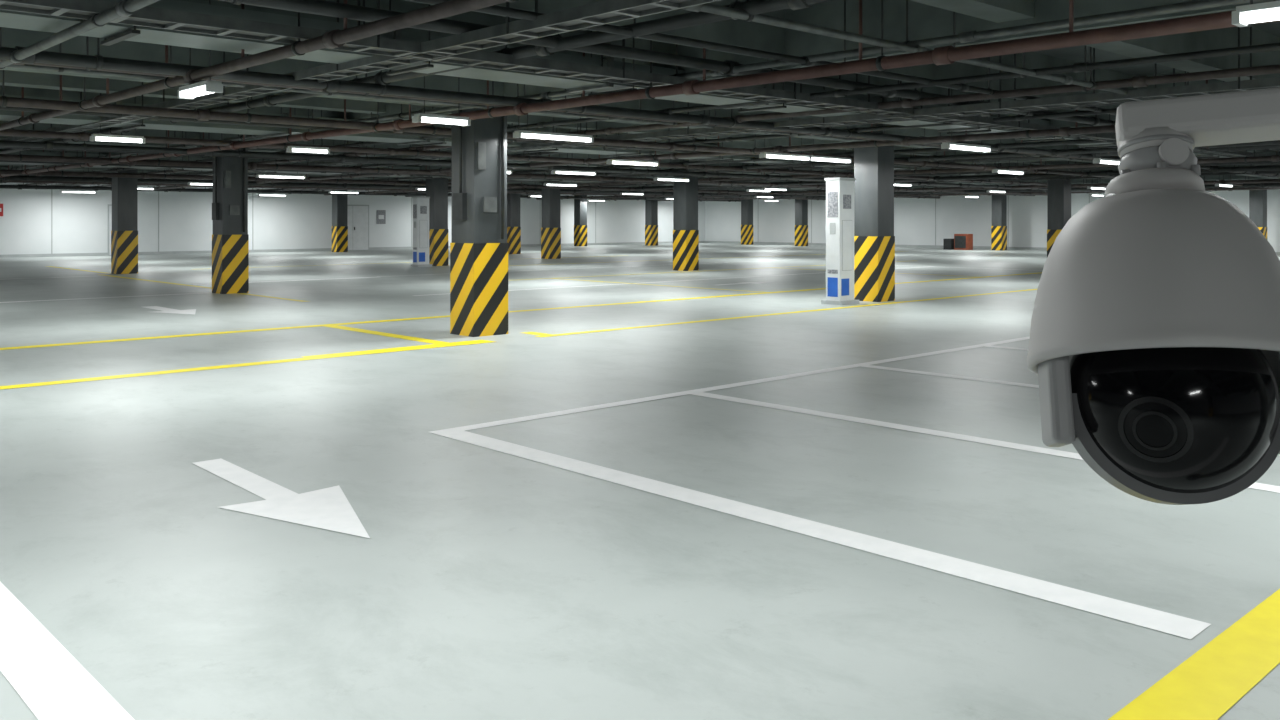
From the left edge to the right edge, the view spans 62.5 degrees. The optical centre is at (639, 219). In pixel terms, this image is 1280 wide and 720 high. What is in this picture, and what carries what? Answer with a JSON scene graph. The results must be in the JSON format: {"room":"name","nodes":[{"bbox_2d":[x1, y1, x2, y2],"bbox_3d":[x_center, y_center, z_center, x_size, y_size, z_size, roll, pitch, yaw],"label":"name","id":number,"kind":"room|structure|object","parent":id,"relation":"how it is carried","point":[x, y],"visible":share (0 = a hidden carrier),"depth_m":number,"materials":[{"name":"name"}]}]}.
{"room":"underground parking garage","nodes":[
{"label":"underground parking garage","id":0,"kind":"room"},
{"bbox_2d":[0,183,704,254],"bbox_3d":[-18.729,-0.350,48.430,63.000,3.700,0.250,0,0,-43],"label":"wall","id":1,"kind":"structure","parent":0,"point":[79,220],"depth_m":48.87,"materials":[{"name":"paint"}]},
{"bbox_2d":[108,204,111,254],"bbox_3d":[-22.088,0.420,44.995,1.120,2.160,0.100,0,0,-43],"label":"door","id":2,"kind":"structure","parent":1,"relation":"in","point":[109,205],"depth_m":44.66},
{"bbox_2d":[51,184,595,253],"bbox_3d":[-17.969,-0.410,48.965,58.840,3.580,0.012,0,0,-43],"label":"trim","id":3,"kind":"structure","parent":1,"relation":"attached to","point":[51,184],"depth_m":48.95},
{"bbox_2d":[0,241,704,257],"bbox_3d":[-18.633,1.440,48.328,63.000,0.120,0.030,0,0,-43],"label":"baseboard","id":4,"kind":"structure","parent":1,"relation":"attached to","point":[569,244],"depth_m":49.02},
{"bbox_2d":[347,205,368,249],"bbox_3d":[-14.251,0.370,52.354,1.820,2.260,0.100,0,0,-43],"label":"door","id":5,"kind":"structure","parent":1,"relation":"in","point":[357,215],"depth_m":52.57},
{"bbox_2d":[377,210,385,223],"bbox_3d":[-13.127,-0.150,53.494,0.500,0.700,0.034,0,0,-43],"label":"notice board","id":6,"kind":"object","parent":1,"relation":"attached to","point":[381,214],"visible":1,"depth_m":53.50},
{"bbox_2d":[0,243,1279,719],"bbox_3d":[1.208,1.600,27.199,63.000,0.200,58.000,0,0,-43],"label":"floor","id":7,"kind":"structure","parent":0,"point":[486,583],"depth_m":5.50,"materials":[{"name":"concrete"}]},
{"bbox_2d":[0,582,133,719],"bbox_3d":[-0.741,1.497,2.185,0.210,0.001,8.200,0,0,-43],"label":"white line","id":8,"kind":"object","parent":7,"relation":"on","point":[52,683],"visible":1,"depth_m":3.48,"materials":[{"name":"white paint"}]},
{"bbox_2d":[111,168,137,273],"bbox_3d":[-14.470,-0.350,29.623,0.560,3.700,0.560,0,0,-43],"label":"pillar","id":9,"kind":"structure","parent":7,"relation":"on","point":[124,233],"depth_m":29.43,"materials":[{"name":"paint"}]},
{"bbox_2d":[144,306,195,313],"bbox_3d":[-7.781,1.496,17.489,0.800,0.001,2.150,0,0,-43],"label":"direction arrow","id":10,"kind":"object","parent":7,"relation":"on","point":[163,309],"visible":1,"depth_m":17.45,"materials":[{"name":"white paint"}]},
{"bbox_2d":[212,147,248,293],"bbox_3d":[-8.457,-0.350,21.723,0.610,3.700,0.591,0,0,-43],"label":"pillar","id":11,"kind":"structure","parent":7,"relation":"on","point":[230,237],"depth_m":21.54,"materials":[{"name":"paint"}]},
{"bbox_2d":[193,459,369,537],"bbox_3d":[-1.981,1.496,5.759,0.680,0.001,2.150,0,0,-42],"label":"direction arrow","id":12,"kind":"object","parent":7,"relation":"on","point":[329,508],"visible":1,"depth_m":5.57,"materials":[{"name":"white paint"}]},
{"bbox_2d":[332,190,347,251],"bbox_3d":[-14.080,-0.350,49.469,0.560,3.700,0.560,0,0,-43],"label":"pillar","id":13,"kind":"structure","parent":7,"relation":"on","point":[339,202],"depth_m":49.27,"materials":[{"name":"paint"}]},
{"bbox_2d":[411,197,431,266],"bbox_3d":[-7.058,0.375,34.074,0.540,2.250,0.440,0,0,-43],"label":"tall cabinet","id":14,"kind":"object","parent":7,"relation":"on","point":[420,204],"visible":1,"depth_m":33.90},
{"bbox_2d":[426,178,447,265],"bbox_3d":[-6.690,-0.350,34.734,0.560,3.700,0.560,0,0,-43],"label":"pillar","id":15,"kind":"structure","parent":7,"relation":"on","point":[436,188],"depth_m":34.52,"materials":[{"name":"paint"}]},
{"bbox_2d":[450,108,507,336],"bbox_3d":[-2.125,-0.350,13.869,0.610,3.700,0.591,0,0,-43],"label":"pillar","id":16,"kind":"structure","parent":7,"relation":"on","point":[479,245],"depth_m":13.69,"materials":[{"name":"paint"}]},
{"bbox_2d":[46,251,976,301],"bbox_3d":[1.366,1.497,37.038,35.300,0.001,23.870,0,0,-43],"label":"far yellow lines","id":17,"kind":"object","parent":7,"relation":"on","point":[898,251],"visible":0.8,"depth_m":26.99,"materials":[{"name":"paint"}]},
{"bbox_2d":[507,183,520,253],"bbox_3d":[-5.675,-0.350,46.800,0.560,3.700,0.560,0,0,-43],"label":"pillar","id":18,"kind":"structure","parent":7,"relation":"on","point":[513,199],"depth_m":46.57,"materials":[{"name":"paint"}]},
{"bbox_2d":[0,272,1041,388],"bbox_3d":[-0.466,1.497,16.566,38.000,0.001,3.470,0,0,-43],"label":"yellow floor lines","id":19,"kind":"object","parent":7,"relation":"on","point":[435,343],"visible":0.84,"depth_m":13.33,"materials":[{"name":"paint"}]},
{"bbox_2d":[0,255,1042,302],"bbox_3d":[-0.802,1.497,25.688,46.000,0.001,22.550,0,0,-43],"label":"far white lines","id":20,"kind":"object","parent":7,"relation":"on","point":[895,255],"visible":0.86,"depth_m":26.11,"materials":[{"name":"paint"}]},
{"bbox_2d":[541,182,560,258],"bbox_3d":[-3.454,-0.350,40.929,0.560,3.700,0.560,0,0,-43],"label":"pillar","id":21,"kind":"structure","parent":7,"relation":"on","point":[550,230],"depth_m":40.74,"materials":[{"name":"paint"}]},
{"bbox_2d":[574,195,586,245],"bbox_3d":[-3.406,-0.350,60.453,0.560,3.700,0.560,0,0,-43],"label":"pillar","id":22,"kind":"structure","parent":7,"relation":"on","point":[580,205],"depth_m":60.27,"materials":[{"name":"paint"}]},
{"bbox_2d":[645,200,657,245],"bbox_3d":[0.678,-0.350,62.093,0.560,3.700,0.560,0,0,-43],"label":"pillar","id":23,"kind":"structure","parent":7,"relation":"on","point":[651,206],"depth_m":61.91,"materials":[{"name":"paint"}]},
{"bbox_2d":[673,175,698,270],"bbox_3d":[1.362,-0.350,31.418,0.560,3.700,0.560,0,0,-43],"label":"pillar","id":24,"kind":"structure","parent":7,"relation":"on","point":[685,194],"depth_m":31.23,"materials":[{"name":"paint"}]},
{"bbox_2d":[741,199,752,244],"bbox_3d":[6.558,-0.350,64.597,0.560,3.700,0.560,0,0,-43],"label":"pillar","id":25,"kind":"structure","parent":7,"relation":"on","point":[746,205],"depth_m":64.41,"materials":[{"name":"paint"}]},
{"bbox_2d":[795,199,807,245],"bbox_3d":[9.260,-0.350,60.550,0.560,3.700,0.560,0,0,-43],"label":"pillar","id":26,"kind":"structure","parent":7,"relation":"on","point":[801,206],"depth_m":60.37,"materials":[{"name":"paint"}]},
{"bbox_2d":[821,177,858,304],"bbox_3d":[3.586,0.375,18.897,0.540,2.250,0.440,0,0,-43],"label":"tall cabinet","id":27,"kind":"object","parent":7,"relation":"on","point":[839,191],"visible":1,"depth_m":18.72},
{"bbox_2d":[430,336,1279,638],"bbox_3d":[8.248,1.497,13.136,21.990,0.001,5.060,0,0,-43],"label":"parking space lines","id":28,"kind":"object","parent":7,"relation":"on","point":[1173,624],"visible":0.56,"depth_m":5.49,"materials":[{"name":"white paint"}]},
{"bbox_2d":[854,123,894,301],"bbox_3d":[4.360,-0.350,19.651,0.560,3.700,0.560,0,0,-43],"label":"pillar","id":29,"kind":"structure","parent":7,"relation":"on","point":[874,238],"depth_m":19.46,"materials":[{"name":"paint"}]},
{"bbox_2d":[943,234,972,249],"bbox_3d":[16.064,1.100,53.290,0.620,0.800,1.300,0,0,-43],"label":"box","id":30,"kind":"object","parent":7,"relation":"on","point":[960,241],"visible":0.98,"depth_m":52.93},
{"bbox_2d":[991,195,1006,249],"bbox_3d":[17.848,-0.350,52.428,0.560,3.700,0.560,0,0,-43],"label":"pillar","id":31,"kind":"structure","parent":7,"relation":"on","point":[999,202],"depth_m":52.25,"materials":[{"name":"paint"}]},
{"bbox_2d":[1047,179,1070,256],"bbox_3d":[13.136,-0.350,33.050,0.560,3.700,0.560,0,0,-43],"label":"pillar","id":32,"kind":"structure","parent":7,"relation":"on","point":[1058,191],"depth_m":32.88,"materials":[{"name":"paint"}]},
{"bbox_2d":[1108,589,1279,719],"bbox_3d":[9.180,1.497,10.311,24.500,0.001,0.225,0,0,-43],"label":"yellow line","id":33,"kind":"object","parent":7,"relation":"on","point":[1207,684],"depth_m":3.47,"materials":[{"name":"paint"}]},
{"bbox_2d":[1249,190,1266,238],"bbox_3d":[26.090,-0.350,44.528,0.560,3.700,0.560,0,0,-43],"label":"pillar","id":34,"kind":"structure","parent":7,"relation":"on","point":[1257,198],"depth_m":44.34,"materials":[{"name":"paint"}]},
{"bbox_3d":[0.881,-0.350,0.870,0.260,3.700,0.260,0,0,-43],"label":"mast","id":35,"kind":"object","parent":7,"relation":"on","visible":0},
{"bbox_2d":[1026,87,1279,504],"bbox_3d":[0.594,0.029,0.920,0.484,0.446,0.233,0,0,20],"label":"dome security camera","id":36,"kind":"object","parent":35,"relation":"attached to","point":[1154,349],"visible":1,"depth_m":0.90,"materials":[{"name":"white plastic"}]},
{"bbox_2d":[1026,189,1279,373],"bbox_3d":[0.480,0.051,0.981,0.236,0.172,0.236,0,-16,8],"label":"housing","id":37,"kind":"object","parent":36,"relation":"hanging from","point":[1135,278],"depth_m":0.89,"materials":[{"name":"white plastic"}]},
{"bbox_2d":[1117,127,1194,159],"bbox_3d":[0.495,-0.070,1.014,0.067,0.018,0.067,-4,-17,21],"label":"socket","id":38,"kind":"object","parent":36,"relation":"attached to","point":[1133,143],"depth_m":0.99,"materials":[{"name":"white plastic"}]},
{"bbox_2d":[0,0,1279,195],"bbox_3d":[1.208,-1.830,27.199,63.000,0.740,58.000,0,0,-43],"label":"ceiling","id":39,"kind":"structure","parent":0,"point":[925,21],"depth_m":11.12,"materials":[{"name":"concrete"}]},
{"bbox_2d":[60,190,95,192],"bbox_3d":[-22.295,-1.635,41.892,1.280,1.130,0.130,0,0,-43],"label":"lamp","id":40,"kind":"object","parent":39,"relation":"hanging from","point":[61,191],"visible":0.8,"depth_m":41.84,"materials":[{"name":"white"}]},
{"bbox_2d":[0,0,158,68],"bbox_3d":[-11.476,-1.716,15.288,0.094,0.967,58.000,0,0,-43],"label":"pipe","id":41,"kind":"object","parent":39,"relation":"hanging from","point":[125,8],"visible":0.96,"depth_m":6.98,"materials":[{"name":"metal"}]},
{"bbox_2d":[90,93,144,143],"bbox_3d":[-7.184,-1.635,14.516,0.680,1.130,0.130,0,0,-43],"label":"lamp","id":42,"kind":"object","parent":39,"relation":"hanging from","point":[94,137],"visible":0.88,"depth_m":14.47,"materials":[{"name":"white"}]},
{"bbox_2d":[188,182,212,184],"bbox_3d":[-13.355,-1.635,32.728,1.280,1.130,0.130,0,0,-43],"label":"lamp","id":43,"kind":"object","parent":39,"relation":"hanging from","point":[189,183],"visible":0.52,"depth_m":32.50,"materials":[{"name":"white"}]},
{"bbox_2d":[178,0,222,98],"bbox_3d":[-3.783,-1.635,9.068,0.130,1.130,0.680,0,0,-43],"label":"lamp","id":44,"kind":"object","parent":39,"relation":"hanging from","point":[190,91],"visible":0.91,"depth_m":8.95,"materials":[{"name":"white"}]},
{"bbox_2d":[0,0,517,130],"bbox_3d":[-10.491,-1.695,16.212,0.122,1.011,58.000,0,0,-43],"label":"pipe","id":45,"kind":"object","parent":39,"relation":"hanging from","point":[336,38],"depth_m":7.68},
{"bbox_2d":[256,162,305,178],"bbox_3d":[-9.234,-1.635,27.133,1.280,1.130,0.130,0,0,-43],"label":"lamp","id":46,"kind":"object","parent":39,"relation":"hanging from","point":[297,176],"visible":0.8,"depth_m":27.03,"materials":[{"name":"white"}]},
{"bbox_2d":[286,110,329,153],"bbox_3d":[-5.293,-1.635,16.841,0.680,1.130,0.130,0,0,-43],"label":"lamp","id":47,"kind":"object","parent":39,"relation":"hanging from","point":[321,149],"visible":0.9,"depth_m":16.81,"materials":[{"name":"white"}]},
{"bbox_2d":[328,189,358,193],"bbox_3d":[-11.976,-1.635,42.665,1.280,1.130,0.130,0,0,-43],"label":"lamp","id":48,"kind":"object","parent":39,"relation":"hanging from","point":[333,191],"visible":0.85,"depth_m":42.62,"materials":[{"name":"white"}]},
{"bbox_2d":[0,0,720,141],"bbox_3d":[-9.726,-1.750,16.931,0.266,0.900,58.000,0,0,-43],"label":"pipe","id":49,"kind":"object","parent":39,"relation":"hanging from","point":[606,11],"visible":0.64,"depth_m":7.91,"materials":[{"name":"metal"}]},
{"bbox_2d":[0,183,740,201],"bbox_3d":[-15.905,-1.663,45.423,63.000,1.074,0.189,0,0,-43],"label":"pipe","id":50,"kind":"object","parent":39,"relation":"hanging from","point":[19,186],"visible":0.46,"depth_m":45.05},
{"bbox_2d":[0,175,825,198],"bbox_3d":[-9.060,-1.653,38.134,63.000,1.094,0.189,0,0,-43],"label":"pipe","id":51,"kind":"object","parent":39,"relation":"hanging from","point":[16,177],"visible":0.51,"depth_m":36.15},
{"bbox_2d":[0,167,825,199],"bbox_3d":[-11.250,-1.669,40.466,63.000,1.061,0.162,0,0,-43],"label":"pipe","id":52,"kind":"object","parent":39,"relation":"hanging from","point":[1,181],"visible":0.34,"depth_m":39.34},
{"bbox_2d":[0,0,830,153],"bbox_3d":[-9.143,-1.766,17.479,0.135,0.868,58.000,0,0,-43],"label":"pipe","id":53,"kind":"object","parent":39,"relation":"hanging from","point":[753,7],"visible":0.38,"depth_m":8.17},
{"bbox_2d":[412,76,470,125],"bbox_3d":[-2.212,-1.635,11.778,0.680,1.130,0.130,0,0,-43],"label":"lamp","id":54,"kind":"object","parent":39,"relation":"hanging from","point":[420,117],"visible":0.81,"depth_m":11.73,"materials":[{"name":"white"}]},
{"bbox_2d":[0,169,939,198],"bbox_3d":[-6.732,-1.669,35.655,63.000,1.061,0.162,0,0,-43],"label":"pipe","id":55,"kind":"object","parent":39,"relation":"hanging from","point":[11,172],"visible":0.56,"depth_m":32.86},
{"bbox_2d":[0,151,946,193],"bbox_3d":[-4.975,-1.728,33.053,60.000,0.945,1.000,0,0,-43],"label":"ventilation duct","id":56,"kind":"object","parent":39,"relation":"hanging from","point":[18,152],"visible":0.3,"depth_m":27.34,"materials":[{"name":"metal"}]},
{"bbox_2d":[0,160,1034,195],"bbox_3d":[-3.036,-1.696,31.719,63.000,1.008,0.135,0,0,-43],"label":"pipe","id":57,"kind":"object","parent":39,"relation":"hanging from","point":[0,160],"visible":0.2,"depth_m":27.56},
{"bbox_2d":[0,94,1045,178],"bbox_3d":[-3.243,-1.738,18.354,42.400,0.925,1.000,0,0,-43],"label":"ceiling pipe","id":58,"kind":"object","parent":39,"relation":"hanging from","point":[5,115],"visible":0.38,"depth_m":16.39,"materials":[{"name":"metal"}]},
{"bbox_2d":[0,151,1046,195],"bbox_3d":[-1.804,-1.669,30.407,63.000,1.061,0.162,0,0,-43],"label":"pipe","id":59,"kind":"object","parent":39,"relation":"hanging from","point":[252,166],"visible":0.57,"depth_m":25.52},
{"bbox_2d":[0,124,1079,191],"bbox_3d":[0.113,-1.706,28.365,63.000,0.988,0.135,0,0,-43],"label":"pipe","id":60,"kind":"object","parent":39,"relation":"hanging from","point":[22,148],"visible":0.24,"depth_m":22.43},
{"bbox_2d":[0,129,1086,187],"bbox_3d":[2.372,-1.696,25.960,63.000,1.008,0.135,0,0,-43],"label":"pipe","id":61,"kind":"object","parent":39,"relation":"hanging from","point":[81,136],"visible":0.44,"depth_m":19.47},
{"bbox_2d":[6,121,1092,183],"bbox_3d":[1.688,-1.750,26.689,63.000,0.900,0.366,0,0,-43],"label":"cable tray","id":62,"kind":"object","parent":39,"relation":"hanging from","point":[6,121],"visible":0.02,"depth_m":19.33,"materials":[{"name":"metal"}]},
{"bbox_2d":[0,131,1104,192],"bbox_3d":[1.072,-1.676,27.345,63.000,1.048,0.135,0,0,-43],"label":"pipe","id":63,"kind":"object","parent":39,"relation":"hanging from","point":[49,145],"visible":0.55,"depth_m":21.08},
{"bbox_2d":[513,114,593,142],"bbox_3d":[-1.147,-1.635,14.150,1.280,1.130,0.130,0,0,-43],"label":"lamp","id":64,"kind":"object","parent":39,"relation":"hanging from","point":[519,133],"visible":0.83,"depth_m":14.09,"materials":[{"name":"white"}]},
{"bbox_2d":[0,106,1112,178],"bbox_3d":[4.426,-1.746,23.773,63.000,0.907,0.094,0,0,-43],"label":"pipe","id":65,"kind":"object","parent":39,"relation":"hanging from","point":[156,118],"visible":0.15,"depth_m":15.04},
{"bbox_2d":[543,173,576,186],"bbox_3d":[-2.515,-1.635,33.442,1.280,1.130,0.130,0,0,-43],"label":"lamp","id":66,"kind":"object","parent":39,"relation":"hanging from","point":[549,183],"visible":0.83,"depth_m":33.33,"materials":[{"name":"white"}]},
{"bbox_2d":[551,154,596,174],"bbox_3d":[-1.553,-1.635,24.881,1.280,1.130,0.130,0,0,-43],"label":"lamp","id":67,"kind":"object","parent":39,"relation":"hanging from","point":[552,171],"visible":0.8,"depth_m":24.81,"materials":[{"name":"white"}]},
{"bbox_2d":[8,0,1207,183],"bbox_3d":[-3.823,-1.555,24.121,20.607,0.630,37.457,0,0,-43],"label":"sprinkler heads","id":68,"kind":"object","parent":39,"relation":"attached to","point":[344,1],"visible":0.11,"depth_m":10.83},
{"bbox_2d":[81,64,1155,185],"bbox_3d":[-3.967,-1.760,22.339,0.162,0.881,58.000,0,0,-43],"label":"pipe","id":69,"kind":"object","parent":39,"relation":"hanging from","point":[982,114],"visible":0.1,"depth_m":14.66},
{"bbox_2d":[606,159,658,165],"bbox_3d":[-0.131,-1.635,20.591,1.280,1.130,0.130,0,0,-43],"label":"lamp","id":70,"kind":"object","parent":39,"relation":"hanging from","point":[608,161],"visible":0.82,"depth_m":20.52,"materials":[{"name":"white"}]},
{"bbox_2d":[0,0,1276,156],"bbox_3d":[9.218,-1.750,18.670,63.000,0.900,0.316,0,0,-43],"label":"cable tray","id":71,"kind":"object","parent":39,"relation":"hanging from","point":[153,17],"visible":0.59,"depth_m":8.63,"materials":[{"name":"metal"}]},
{"bbox_2d":[5,0,1271,169],"bbox_3d":[-7.649,-1.780,18.882,0.081,0.840,58.000,0,0,-43],"label":"pipe","id":72,"kind":"object","parent":39,"relation":"hanging from","point":[970,36],"visible":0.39,"depth_m":8.21,"materials":[{"name":"metal"}]},
{"bbox_2d":[0,0,1279,165],"bbox_3d":[1.312,-1.758,12.481,41.000,0.885,0.700,0,0,-43],"label":"ceiling pipe","id":73,"kind":"object","parent":39,"relation":"hanging from","point":[112,33],"visible":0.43,"depth_m":9.28,"materials":[{"name":"metal"}]},
{"bbox_2d":[0,38,1279,175],"bbox_3d":[7.780,-1.716,20.201,63.000,0.968,0.135,0,0,-43],"label":"pipe","id":74,"kind":"object","parent":39,"relation":"hanging from","point":[98,62],"visible":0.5,"depth_m":10.73,"materials":[{"name":"metal"}]},
{"bbox_2d":[0,70,1279,188],"bbox_3d":[5.590,-1.686,22.534,63.000,1.028,0.135,0,0,-43],"label":"pipe","id":75,"kind":"object","parent":39,"relation":"hanging from","point":[199,114],"visible":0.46,"depth_m":13.49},
{"bbox_2d":[0,36,1279,176],"bbox_3d":[7.575,-1.730,20.420,63.000,0.940,0.081,0,0,-43],"label":"pipe","id":76,"kind":"object","parent":39,"relation":"hanging from","point":[87,37],"visible":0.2,"depth_m":11.04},
{"bbox_2d":[0,0,1279,191],"bbox_3d":[1.773,-1.910,26.598,63.000,0.580,53.870,0,0,-43],"label":"beams","id":77,"kind":"structure","parent":39,"relation":"attached to","point":[739,32],"depth_m":12.16,"materials":[{"name":"concrete"}]},
{"bbox_2d":[0,0,1279,177],"bbox_3d":[-7.904,-1.676,18.642,0.135,1.048,58.000,0,0,-43],"label":"pipe","id":78,"kind":"object","parent":39,"relation":"hanging from","point":[943,55],"depth_m":8.60,"materials":[{"name":"metal"}]},
{"bbox_2d":[2,42,1279,182],"bbox_3d":[-6.227,-1.760,20.217,0.081,0.880,58.000,0,0,-43],"label":"pipe","id":79,"kind":"object","parent":39,"relation":"hanging from","point":[1086,66],"visible":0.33,"depth_m":10.25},
{"bbox_2d":[98,71,1185,186],"bbox_3d":[-3.311,-1.760,22.955,0.081,0.880,58.000,0,0,-43],"label":"pipe","id":80,"kind":"object","parent":39,"relation":"hanging from","point":[1114,110],"visible":0.27,"depth_m":15.80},
{"bbox_2d":[6,43,1279,177],"bbox_3d":[7.027,-1.763,21.003,63.000,0.874,0.068,0,0,-43],"label":"pipe","id":81,"kind":"object","parent":39,"relation":"hanging from","point":[25,66],"visible":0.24,"depth_m":11.89,"materials":[{"name":"metal"}]},
{"bbox_2d":[22,45,1279,184],"bbox_3d":[-5.279,-1.748,21.107,0.108,0.904,58.000,0,0,-43],"label":"pipe","id":82,"kind":"object","parent":39,"relation":"hanging from","point":[1138,81],"visible":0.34,"depth_m":11.57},
{"bbox_2d":[205,132,1116,188],"bbox_3d":[-0.176,-1.733,25.898,0.108,0.934,58.000,0,0,-43],"label":"pipe","id":83,"kind":"object","parent":39,"relation":"hanging from","point":[1079,141],"visible":0.31,"depth_m":20.33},
{"bbox_2d":[44,26,1279,185],"bbox_3d":[-4.623,-1.740,21.723,0.366,0.920,58.000,0,0,-43],"label":"pipe","id":84,"kind":"object","parent":39,"relation":"hanging from","point":[1233,86],"visible":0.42,"depth_m":12.60,"materials":[{"name":"metal"}]},
{"bbox_2d":[654,159,689,181],"bbox_3d":[0.882,-1.635,29.088,1.280,1.130,0.130,0,0,-43],"label":"lamp","id":85,"kind":"object","parent":39,"relation":"hanging from","point":[660,178],"visible":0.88,"depth_m":28.94,"materials":[{"name":"white"}]},
{"bbox_2d":[154,81,1224,189],"bbox_3d":[-2.363,-1.691,23.845,0.135,1.018,58.000,0,0,-43],"label":"pipe","id":86,"kind":"object","parent":39,"relation":"hanging from","point":[1062,131],"depth_m":17.69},
{"bbox_2d":[227,101,1230,179],"bbox_3d":[5.179,-1.723,22.971,63.000,0.954,0.108,0,0,-43],"label":"pipe","id":87,"kind":"object","parent":39,"relation":"hanging from","point":[228,101],"visible":0.02,"depth_m":20.36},
{"bbox_2d":[219,0,1279,150],"bbox_3d":[9.697,-1.776,18.160,63.000,0.848,0.135,0,0,-43],"label":"pipe","id":88,"kind":"object","parent":39,"relation":"hanging from","point":[319,7],"visible":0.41,"depth_m":8.80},
{"bbox_2d":[257,140,1279,190],"bbox_3d":[1.354,-1.716,27.336,0.135,0.968,58.000,0,0,-43],"label":"pipe","id":89,"kind":"object","parent":39,"relation":"hanging from","point":[1055,152],"depth_m":21.88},
{"bbox_2d":[762,181,786,190],"bbox_3d":[4.883,-1.635,38.332,1.280,1.130,0.130,0,0,-43],"label":"lamp","id":90,"kind":"object","parent":39,"relation":"hanging from","point":[766,188],"visible":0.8,"depth_m":38.29,"materials":[{"name":"white"}]},
{"bbox_2d":[759,138,810,160],"bbox_3d":[2.565,-1.635,18.596,1.280,1.130,0.130,0,0,-43],"label":"lamp","id":91,"kind":"object","parent":39,"relation":"hanging from","point":[762,154],"visible":0.81,"depth_m":18.53,"materials":[{"name":"white"}]},
{"bbox_2d":[294,145,1279,190],"bbox_3d":[2.666,-1.734,28.568,0.162,0.931,58.000,0,0,-43],"label":"pipe","id":92,"kind":"object","parent":39,"relation":"hanging from","point":[1230,149],"visible":0.14,"depth_m":23.14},
{"bbox_2d":[410,0,1174,114],"bbox_3d":[10.313,-1.770,17.504,63.000,0.860,0.081,0,0,-43],"label":"pipe","id":93,"kind":"object","parent":39,"relation":"hanging from","point":[498,10],"visible":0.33,"depth_m":8.55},
{"bbox_2d":[324,150,1279,194],"bbox_3d":[4.489,-1.691,30.280,0.135,1.018,58.000,0,0,-43],"label":"pipe","id":94,"kind":"object","parent":39,"relation":"hanging from","point":[1274,158],"depth_m":26.45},
{"bbox_2d":[810,139,851,162],"bbox_3d":[3.477,-1.635,19.452,1.280,1.130,0.130,0,0,-43],"label":"lamp","id":95,"kind":"object","parent":39,"relation":"hanging from","point":[813,158],"visible":0.81,"depth_m":19.40,"materials":[{"name":"white"}]},
{"bbox_2d":[405,165,1279,196],"bbox_3d":[7.769,-1.685,33.360,0.162,1.031,58.000,0,0,-43],"label":"pipe","id":96,"kind":"object","parent":39,"relation":"hanging from","point":[1277,167],"visible":0.38,"depth_m":30.60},
{"bbox_2d":[406,151,1279,193],"bbox_3d":[6.093,-1.716,31.785,0.135,0.968,58.000,0,0,-43],"label":"pipe","id":97,"kind":"object","parent":39,"relation":"hanging from","point":[1254,162],"visible":0.22,"depth_m":28.60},
{"bbox_2d":[520,165,1279,194],"bbox_3d":[10.029,-1.710,35.482,0.162,0.981,58.000,0,0,-43],"label":"pipe","id":98,"kind":"object","parent":39,"relation":"hanging from","point":[1276,171],"visible":0.18,"depth_m":32.82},
{"bbox_2d":[536,179,1279,199],"bbox_3d":[13.966,-1.669,39.179,0.162,1.061,58.000,0,0,-43],"label":"pipe","id":99,"kind":"object","parent":39,"relation":"hanging from","point":[1255,180],"visible":0.46,"depth_m":40.43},
{"bbox_2d":[646,0,1188,93],"bbox_3d":[11.066,-1.755,16.702,63.000,0.890,0.081,0,0,-43],"label":"pipe","id":100,"kind":"object","parent":39,"relation":"hanging from","point":[709,8],"visible":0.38,"depth_m":7.87,"materials":[{"name":"metal"}]},
{"bbox_2d":[589,176,1279,200],"bbox_3d":[16.881,-1.663,41.917,0.189,1.074,58.000,0,0,-43],"label":"pipe","id":101,"kind":"object","parent":39,"relation":"hanging from","point":[1261,185],"visible":0.38,"depth_m":44.27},
{"bbox_2d":[941,89,991,152],"bbox_3d":[5.038,-1.635,16.255,1.280,1.130,0.130,0,0,-43],"label":"lamp","id":102,"kind":"object","parent":39,"relation":"hanging from","point":[945,145],"visible":0.82,"depth_m":16.15,"materials":[{"name":"white"}]},
{"bbox_2d":[658,187,1279,200],"bbox_3d":[20.526,-1.678,45.340,0.189,1.044,58.000,0,0,-43],"label":"pipe","id":103,"kind":"object","parent":39,"relation":"hanging from","point":[1239,188],"visible":0.28,"depth_m":49.86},
{"bbox_2d":[992,160,1023,174],"bbox_3d":[8.552,-1.635,24.492,1.280,1.130,0.130,0,0,-43],"label":"lamp","id":104,"kind":"object","parent":39,"relation":"hanging from","point":[1019,172],"visible":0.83,"depth_m":24.45,"materials":[{"name":"white"}]},
{"bbox_2d":[1093,153,1120,164],"bbox_3d":[9.057,-1.635,20.302,1.280,1.130,0.130,0,0,-43],"label":"lamp","id":105,"kind":"object","parent":39,"relation":"hanging from","point":[1096,160],"visible":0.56,"depth_m":20.06,"materials":[{"name":"white"}]},
{"bbox_2d":[1232,0,1279,26],"bbox_3d":[3.719,-1.635,5.345,0.130,1.130,1.280,0,0,-43],"label":"lamp","id":106,"kind":"object","parent":39,"relation":"hanging from","point":[1244,15],"visible":1,"depth_m":5.70,"materials":[{"name":"white"}]},
{"bbox_2d":[705,190,1279,251],"bbox_3d":[24.262,-0.350,48.848,0.250,3.700,58.000,0,0,-43],"label":"wall","id":107,"kind":"structure","parent":0,"point":[914,218],"depth_m":57.20,"materials":[{"name":"paint"}]},
{"bbox_2d":[811,193,1089,246],"bbox_3d":[24.701,-0.410,48.190,0.012,3.580,50.440,0,0,-43],"label":"trim","id":108,"kind":"structure","parent":107,"relation":"attached to","point":[1089,193],"depth_m":57.37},
{"bbox_2d":[705,241,1279,254],"bbox_3d":[24.170,1.440,48.741,0.030,0.120,57.970,0,0,-43],"label":"baseboard","id":109,"kind":"structure","parent":107,"relation":"attached to","point":[931,246],"depth_m":58.30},
{"bbox_2d":[1032,21,1279,75],"bbox_3d":[1.209,-2.325,27.199,63.000,0.250,58.000,0,0,-43],"label":"ceiling","id":110,"kind":"structure","parent":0,"point":[1075,53],"depth_m":14.20,"materials":[{"name":"concrete"}]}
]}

